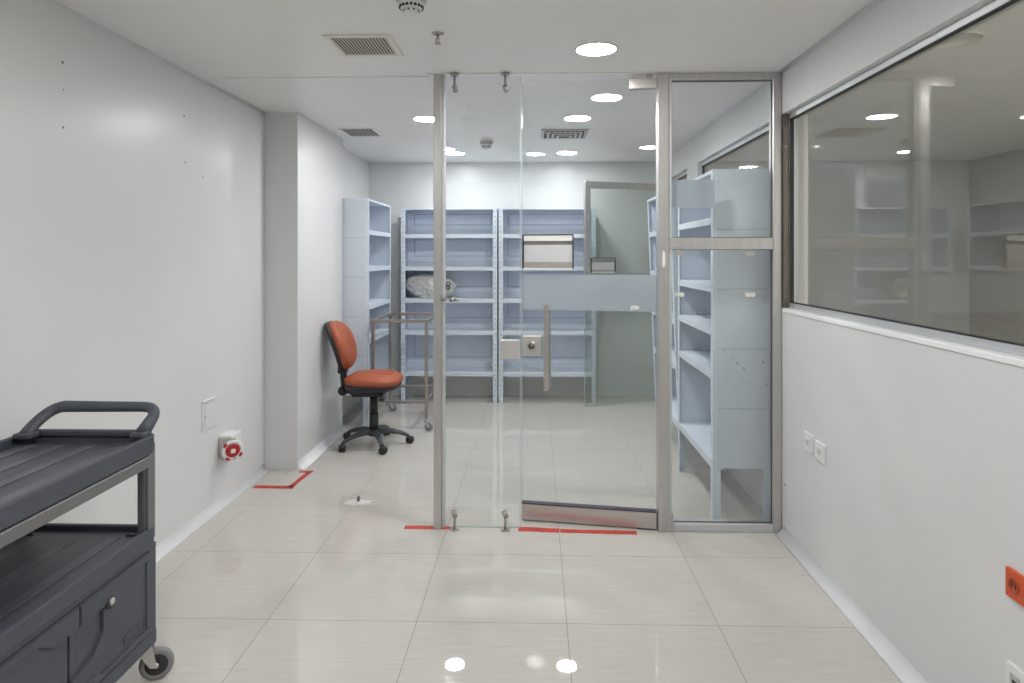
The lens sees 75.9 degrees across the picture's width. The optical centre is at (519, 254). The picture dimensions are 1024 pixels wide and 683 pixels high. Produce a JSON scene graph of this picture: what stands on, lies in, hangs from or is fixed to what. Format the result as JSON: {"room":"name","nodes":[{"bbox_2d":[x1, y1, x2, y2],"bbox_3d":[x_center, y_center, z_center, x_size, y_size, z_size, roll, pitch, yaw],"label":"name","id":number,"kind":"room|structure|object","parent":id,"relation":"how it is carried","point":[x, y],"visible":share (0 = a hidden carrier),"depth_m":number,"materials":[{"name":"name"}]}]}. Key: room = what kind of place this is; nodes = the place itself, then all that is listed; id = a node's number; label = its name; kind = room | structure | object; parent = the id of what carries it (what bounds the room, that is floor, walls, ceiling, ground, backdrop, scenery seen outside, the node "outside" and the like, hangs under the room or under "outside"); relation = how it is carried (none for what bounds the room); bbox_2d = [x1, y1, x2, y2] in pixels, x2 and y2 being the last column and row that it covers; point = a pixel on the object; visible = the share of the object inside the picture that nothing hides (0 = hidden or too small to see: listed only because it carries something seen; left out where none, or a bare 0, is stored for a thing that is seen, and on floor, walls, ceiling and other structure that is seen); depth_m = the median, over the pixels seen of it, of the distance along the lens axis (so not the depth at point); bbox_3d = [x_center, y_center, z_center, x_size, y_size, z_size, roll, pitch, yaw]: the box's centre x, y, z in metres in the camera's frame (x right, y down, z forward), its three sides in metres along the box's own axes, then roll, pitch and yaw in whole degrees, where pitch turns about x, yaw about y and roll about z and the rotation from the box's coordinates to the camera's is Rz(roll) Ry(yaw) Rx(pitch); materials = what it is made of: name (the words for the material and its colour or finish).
{"room":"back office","nodes":[
{"label":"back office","id":0,"kind":"room"},
{"bbox_2d":[0,0,368,545],"bbox_3d":[-1.738,0.245,2.584,0.395,2.410,8.480,0,0,1],"label":"wall","id":1,"kind":"structure","parent":0,"point":[168,241],"depth_m":3.21,"materials":[{"name":"white paint"}]},
{"bbox_2d":[43,0,266,114],"bbox_3d":[-1.787,-0.951,1.385,0.019,0.019,6.080,0,0,1],"label":"trim","id":2,"kind":"structure","parent":1,"relation":"attached to","point":[54,3],"depth_m":3.03,"materials":[{"name":"white paint"}]},
{"bbox_2d":[202,396,217,431],"bbox_3d":[-1.731,0.887,3.665,0.017,0.170,0.150,0,0,1],"label":"switch box","id":3,"kind":"object","parent":1,"relation":"attached to","point":[209,405],"visible":1,"depth_m":3.65,"materials":[{"name":"white paint"}]},
{"bbox_2d":[156,463,270,562],"bbox_3d":[-1.774,1.425,1.385,0.048,0.050,6.080,0,0,1],"label":"baseboard","id":4,"kind":"structure","parent":1,"relation":"attached to","point":[175,539],"depth_m":3.62,"materials":[{"name":"white plastic"}]},
{"bbox_2d":[219,430,243,462],"bbox_3d":[-1.668,1.129,3.823,0.136,0.172,0.180,0,0,1],"label":"socket","id":5,"kind":"object","parent":1,"relation":"attached to","point":[231,448],"visible":1,"depth_m":3.78,"materials":[{"name":"white plastic"}]},
{"bbox_2d":[298,112,343,140],"bbox_3d":[-1.475,-0.951,4.939,0.019,0.019,1.040,0,0,1],"label":"trim","id":6,"kind":"structure","parent":1,"relation":"attached to","point":[299,113],"depth_m":4.86,"materials":[{"name":"white paint"}]},
{"bbox_2d":[298,423,347,469],"bbox_3d":[-1.459,1.423,4.939,0.057,0.054,1.038,0,0,1],"label":"baseboard","id":7,"kind":"structure","parent":1,"relation":"attached to","point":[315,453],"depth_m":4.85,"materials":[{"name":"white plastic"}]},
{"bbox_2d":[116,395,901,682],"bbox_3d":[1.364,1.510,2.531,6.600,0.120,8.730,0,0,1],"label":"floor","id":8,"kind":"structure","parent":0,"point":[279,585],"depth_m":2.95,"materials":[{"name":"tile"}]},
{"bbox_2d":[0,401,174,682],"bbox_3d":[-1.458,0.978,1.825,0.514,0.942,0.945,0,0,1],"label":"utility cart","id":9,"kind":"object","parent":8,"relation":"on","point":[78,600],"visible":1,"depth_m":1.98,"materials":[{"name":"grey plastic"}]},
{"bbox_2d":[0,434,153,530],"bbox_3d":[-1.480,0.637,1.823,0.470,0.061,0.850,0,0,1],"label":"tray","id":10,"kind":"object","parent":9,"relation":"on","point":[40,474],"depth_m":1.97,"materials":[{"name":"grey plastic"}]},
{"bbox_2d":[0,523,153,658],"bbox_3d":[-1.480,0.947,1.823,0.470,0.058,0.850,0,0,1],"label":"shelf","id":11,"kind":"object","parent":9,"relation":"attached to","point":[46,574],"depth_m":1.96,"materials":[{"name":"grey plastic"}]},
{"bbox_2d":[253,471,312,488],"bbox_3d":[-1.521,1.449,4.239,0.276,0.001,0.341,0,0,1],"label":"tape","id":12,"kind":"object","parent":8,"relation":"on","point":[307,473],"visible":1,"depth_m":4.12,"materials":[{"name":"plastic"}]},
{"bbox_2d":[324,492,378,507],"bbox_3d":[-0.951,1.435,3.877,0.341,0.031,0.253,0,0,1],"label":"anchor","id":13,"kind":"object","parent":8,"relation":"on","point":[358,501],"visible":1,"depth_m":3.83,"materials":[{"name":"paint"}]},
{"bbox_2d":[342,198,390,426],"bbox_3d":[-1.403,0.487,5.911,0.301,1.925,0.862,0,0,1],"label":"shelving unit","id":14,"kind":"object","parent":8,"relation":"on","point":[366,222],"visible":0.62,"depth_m":5.48,"materials":[{"name":"grey paint"}]},
{"bbox_2d":[324,321,413,454],"bbox_3d":[-1.148,0.978,5.035,0.666,0.944,0.565,0,0,2],"label":"office chair","id":15,"kind":"object","parent":8,"relation":"on","point":[372,383],"visible":1,"depth_m":4.93,"materials":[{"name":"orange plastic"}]},
{"bbox_2d":[370,312,432,430],"bbox_3d":[-0.965,0.991,5.741,0.524,0.917,0.764,0,0,1],"label":"cart","id":16,"kind":"object","parent":8,"relation":"on","point":[428,426],"visible":0.51,"depth_m":5.41,"materials":[{"name":"silver metal"}]},
{"bbox_2d":[404,525,449,529],"bbox_3d":[-0.490,1.449,3.490,0.246,0.001,0.045,0,0,1],"label":"tape","id":17,"kind":"object","parent":8,"relation":"on","point":[406,526],"visible":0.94,"depth_m":3.49,"materials":[{"name":"red plastic"}]},
{"bbox_2d":[401,207,498,402],"bbox_3d":[-0.687,0.492,6.584,0.945,1.915,0.311,0,0,1],"label":"shelving unit","id":18,"kind":"object","parent":8,"relation":"on","point":[472,234],"visible":0.91,"depth_m":6.72,"materials":[{"name":"grey paint"}]},
{"bbox_2d":[405,273,456,297],"bbox_3d":[-0.882,0.304,6.589,0.516,0.248,0.278,0,0,1],"label":"plastic bag","id":19,"kind":"object","parent":18,"relation":"on","point":[421,285],"visible":0.66,"depth_m":6.50,"materials":[{"name":"white plastic"}]},
{"bbox_2d":[433,73,520,531],"bbox_3d":[-0.225,0.248,3.482,0.460,2.404,0.089,0,0,1],"label":"glass panel","id":20,"kind":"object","parent":8,"relation":"on","point":[509,348],"depth_m":3.47,"materials":[{"name":"glass"}]},
{"bbox_2d":[200,71,780,81],"bbox_3d":[-0.184,-0.960,3.521,3.113,0.009,0.120,0,0,1],"label":"trim","id":21,"kind":"structure","parent":20,"relation":"attached to","point":[561,74],"depth_m":3.51,"materials":[{"name":"white paint"}]},
{"bbox_2d":[522,74,656,529],"bbox_3d":[0.368,0.247,3.535,0.724,2.403,0.114,0,0,10],"label":"door","id":22,"kind":"structure","parent":20,"relation":"in","point":[546,292],"depth_m":3.52,"materials":[{"name":"clear glass"}]},
{"bbox_2d":[522,234,573,268],"bbox_3d":[0.155,-0.018,3.555,0.278,0.189,0.024,0,0,10],"label":"box","id":23,"kind":"object","parent":22,"relation":"attached to","point":[539,251],"visible":1,"depth_m":3.56,"materials":[{"name":"grey cardboard"}]},
{"bbox_2d":[518,527,558,532],"bbox_3d":[0.102,1.449,3.460,0.216,0.001,0.057,0,0,5],"label":"tape","id":24,"kind":"object","parent":8,"relation":"on","point":[531,529],"visible":1,"depth_m":3.46,"materials":[{"name":"red plastic"}]},
{"bbox_2d":[499,207,595,403],"bbox_3d":[0.275,0.492,6.560,0.950,1.915,0.311,0,0,1],"label":"shelving unit","id":25,"kind":"object","parent":8,"relation":"on","point":[567,327],"visible":0.63,"depth_m":6.70,"materials":[{"name":"grey paint"}]},
{"bbox_2d":[560,529,636,534],"bbox_3d":[0.413,1.449,3.434,0.397,0.001,0.047,0,0,4],"label":"tape","id":26,"kind":"object","parent":8,"relation":"on","point":[561,530],"visible":1,"depth_m":3.44,"materials":[{"name":"red plastic"}]},
{"bbox_2d":[647,196,686,467],"bbox_3d":[1.215,0.495,4.911,0.367,1.910,0.900,0,0,1],"label":"shelving unit","id":27,"kind":"object","parent":8,"relation":"on","point":[651,203],"visible":0.17,"depth_m":5.03,"materials":[{"name":"grey paint"}]},
{"bbox_2d":[656,72,781,532],"bbox_3d":[1.049,0.248,3.461,0.642,2.404,0.078,0,0,1],"label":"sidelight","id":28,"kind":"object","parent":8,"relation":"on","point":[670,193],"visible":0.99,"depth_m":3.43,"materials":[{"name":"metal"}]},
{"bbox_2d":[678,169,768,519],"bbox_3d":[1.216,0.492,3.986,0.316,1.915,0.879,0,0,1],"label":"shelving unit","id":29,"kind":"object","parent":8,"relation":"on","point":[723,333],"visible":0.88,"depth_m":3.55,"materials":[{"name":"grey paint"}]},
{"bbox_2d":[55,0,1023,162],"bbox_3d":[1.364,-1.007,2.531,6.600,0.106,8.730,0,0,1],"label":"ceiling","id":30,"kind":"structure","parent":0,"point":[964,103],"depth_m":3.40,"materials":[{"name":"white paint"}]},
{"bbox_2d":[338,128,381,136],"bbox_3d":[-1.237,-0.957,5.113,0.260,0.009,0.340,0,0,1],"label":"ceiling vent","id":31,"kind":"object","parent":30,"relation":"in","point":[352,132],"visible":1,"depth_m":5.13,"materials":[{"name":"white plastic"}]},
{"bbox_2d":[321,34,403,56],"bbox_3d":[-0.710,-0.956,3.004,0.300,0.010,0.300,0,0,1],"label":"ceiling vent","id":32,"kind":"object","parent":30,"relation":"in","point":[345,45],"visible":1,"depth_m":2.99,"materials":[{"name":"grey metal"}]},
{"bbox_2d":[396,0,427,15],"bbox_3d":[-0.401,-0.927,2.431,0.120,0.068,0.120,0,0,1],"label":"smoke detector","id":33,"kind":"object","parent":30,"relation":"attached to","point":[409,7],"visible":1,"depth_m":2.41,"materials":[{"name":"grey plastic"}]},
{"bbox_2d":[413,116,432,121],"bbox_3d":[-0.649,-0.958,4.618,0.202,0.007,0.202,0,0,1],"label":"recessed light","id":34,"kind":"object","parent":30,"relation":"in","point":[416,118],"visible":0.69,"depth_m":4.59,"materials":[{"name":"white plastic"}]},
{"bbox_2d":[432,31,443,44],"bbox_3d":[-0.354,-0.937,2.840,0.052,0.048,0.052,0,0,1],"label":"sprinkler","id":35,"kind":"object","parent":30,"relation":"attached to","point":[437,34],"visible":1,"depth_m":2.83,"materials":[{"name":"silver metal"}]},
{"bbox_2d":[446,151,464,154],"bbox_3d":[-0.610,-0.958,6.177,0.202,0.007,0.202,0,0,1],"label":"recessed light","id":36,"kind":"object","parent":30,"relation":"in","point":[450,152],"visible":0.82,"depth_m":6.17,"materials":[{"name":"white plastic"}]},
{"bbox_2d":[480,141,492,149],"bbox_3d":[-0.280,-0.927,5.559,0.108,0.068,0.108,0,0,1],"label":"smoke detector","id":37,"kind":"object","parent":30,"relation":"attached to","point":[486,145],"visible":1,"depth_m":5.52,"materials":[{"name":"grey plastic"}]},
{"bbox_2d":[541,129,588,138],"bbox_3d":[0.352,-0.946,5.183,0.360,0.031,0.360,0,0,1],"label":"ceiling vent","id":38,"kind":"object","parent":30,"relation":"in","point":[545,133],"visible":1,"depth_m":5.12,"materials":[{"name":"grey plastic"}]},
{"bbox_2d":[556,151,577,154],"bbox_3d":[0.445,-0.958,6.151,0.202,0.007,0.202,0,0,1],"label":"recessed light","id":39,"kind":"object","parent":30,"relation":"in","point":[559,152],"visible":1,"depth_m":6.12,"materials":[{"name":"white plastic"}]},
{"bbox_2d":[558,152,575,154],"bbox_3d":[0.445,-0.958,6.151,0.178,0.005,0.178,0,0,-3],"label":"diffuser","id":40,"kind":"object","parent":39,"relation":"attached to","point":[561,153],"depth_m":6.18,"materials":[{"name":"white plastic"}]},
{"bbox_2d":[563,115,591,121],"bbox_3d":[0.406,-0.958,4.591,0.202,0.007,0.202,0,0,1],"label":"recessed light","id":41,"kind":"object","parent":30,"relation":"in","point":[575,118],"visible":1,"depth_m":4.59,"materials":[{"name":"white plastic"}]},
{"bbox_2d":[565,116,589,120],"bbox_3d":[0.406,-0.958,4.591,0.178,0.005,0.178,0,0,6],"label":"diffuser","id":42,"kind":"object","parent":41,"relation":"attached to","point":[568,118],"depth_m":4.59,"materials":[{"name":"white plastic"}]},
{"bbox_2d":[574,42,617,55],"bbox_3d":[0.357,-0.958,3.052,0.202,0.007,0.202,0,0,1],"label":"recessed light","id":43,"kind":"object","parent":30,"relation":"in","point":[590,48],"visible":1,"depth_m":3.04,"materials":[{"name":"white plastic"}]},
{"bbox_2d":[577,44,615,54],"bbox_3d":[0.357,-0.958,3.052,0.178,0.005,0.178,0,0,-3],"label":"diffuser","id":44,"kind":"object","parent":43,"relation":"attached to","point":[582,49],"depth_m":3.05,"materials":[{"name":"white plastic"}]},
{"bbox_2d":[369,161,968,395],"bbox_3d":[1.472,0.245,6.820,6.600,2.410,0.150,0,0,1],"label":"wall","id":45,"kind":"structure","parent":0,"point":[887,239],"depth_m":6.71,"materials":[{"name":"white paint"}]},
{"bbox_2d":[584,181,655,406],"bbox_3d":[1.009,0.372,6.390,0.832,2.155,0.040,0,0,-20],"label":"door frame","id":46,"kind":"structure","parent":45,"relation":"in","point":[588,185],"depth_m":6.25,"materials":[{"name":"grey metal"}]},
{"bbox_2d":[591,258,615,272],"bbox_3d":[0.803,0.098,6.297,0.262,0.144,0.024,0,0,-20],"label":"box","id":47,"kind":"object","parent":46,"relation":"attached to","point":[598,265],"visible":1,"depth_m":6.30,"materials":[{"name":"grey cardboard"}]},
{"bbox_2d":[672,0,1023,682],"bbox_3d":[1.413,0.245,2.505,0.131,2.410,8.480,0,0,1],"label":"wall","id":48,"kind":"structure","parent":0,"point":[915,510],"depth_m":2.33,"materials":[{"name":"white paint"}]},
{"bbox_2d":[672,171,686,179],"bbox_3d":[1.490,-0.230,5.974,0.044,1.010,0.780,0,0,1],"label":"window","id":49,"kind":"structure","parent":48,"relation":"in","point":[683,175],"depth_m":5.99,"materials":[{"name":"silver metal"}]},
{"bbox_2d":[702,126,768,173],"bbox_3d":[1.450,-0.230,4.370,0.044,1.010,1.690,0,0,1],"label":"window","id":50,"kind":"structure","parent":48,"relation":"in","point":[763,132],"depth_m":4.36,"materials":[{"name":"silver metal"}]},
{"bbox_2d":[804,431,813,453],"bbox_3d":[1.357,0.880,3.082,0.013,0.085,0.100,0,0,1],"label":"power outlet","id":51,"kind":"object","parent":48,"relation":"attached to","point":[808,438],"visible":1,"depth_m":3.07,"materials":[{"name":"white plastic"}]},
{"bbox_2d":[815,440,826,464],"bbox_3d":[1.354,0.887,2.952,0.013,0.085,0.100,0,0,1],"label":"power outlet","id":52,"kind":"object","parent":48,"relation":"attached to","point":[820,448],"visible":1,"depth_m":2.94,"materials":[{"name":"white plastic"}]},
{"bbox_2d":[780,0,881,73],"bbox_3d":[1.298,-0.951,0.848,0.019,0.019,5.160,0,0,1],"label":"trim","id":53,"kind":"structure","parent":48,"relation":"attached to","point":[870,5],"depth_m":2.82,"materials":[{"name":"white paint"}]},
{"bbox_2d":[774,525,927,682],"bbox_3d":[1.285,1.425,0.843,0.048,0.050,5.150,0,0,1],"label":"baseboard","id":54,"kind":"structure","parent":48,"relation":"attached to","point":[904,671],"depth_m":2.61,"materials":[{"name":"white plastic"}]},
{"bbox_2d":[782,0,1023,367],"bbox_3d":[1.351,-0.219,1.205,0.083,1.032,4.478,0,0,1],"label":"window","id":55,"kind":"structure","parent":48,"relation":"in","point":[994,8],"depth_m":2.60,"materials":[{"name":"silver metal"}]},
{"bbox_2d":[1005,566,1023,606],"bbox_3d":[1.323,0.884,1.722,0.014,0.078,0.125,0,0,1],"label":"power outlet","id":56,"kind":"object","parent":48,"relation":"attached to","point":[1014,581],"visible":1,"depth_m":1.75,"materials":[{"name":"orange plastic"}]},
{"bbox_2d":[1008,578,1018,594],"bbox_3d":[1.318,0.884,1.750,0.002,0.040,0.040,0,0,1],"label":"receptacle","id":57,"kind":"object","parent":56,"relation":"attached to","point":[1013,583],"depth_m":1.75,"materials":[{"name":"orange"}]},
{"bbox_2d":[1006,660,1023,682],"bbox_3d":[1.323,1.138,1.717,0.014,0.080,0.130,0,0,1],"label":"power outlet","id":58,"kind":"object","parent":48,"relation":"attached to","point":[1014,674],"visible":1,"depth_m":1.75,"materials":[{"name":"white plastic"}]},
{"bbox_2d":[1010,672,1019,682],"bbox_3d":[1.318,1.138,1.745,0.002,0.036,0.036,0,0,1],"label":"receptacle","id":59,"kind":"object","parent":58,"relation":"attached to","point":[1014,676],"depth_m":1.74,"materials":[{"name":"grey plastic"}]},
{"bbox_2d":[969,149,1023,343],"bbox_3d":[4.562,0.245,2.426,0.200,2.410,8.480,0,0,1],"label":"wall","id":60,"kind":"structure","parent":0,"point":[996,182],"depth_m":6.26,"materials":[{"name":"grey paint"}]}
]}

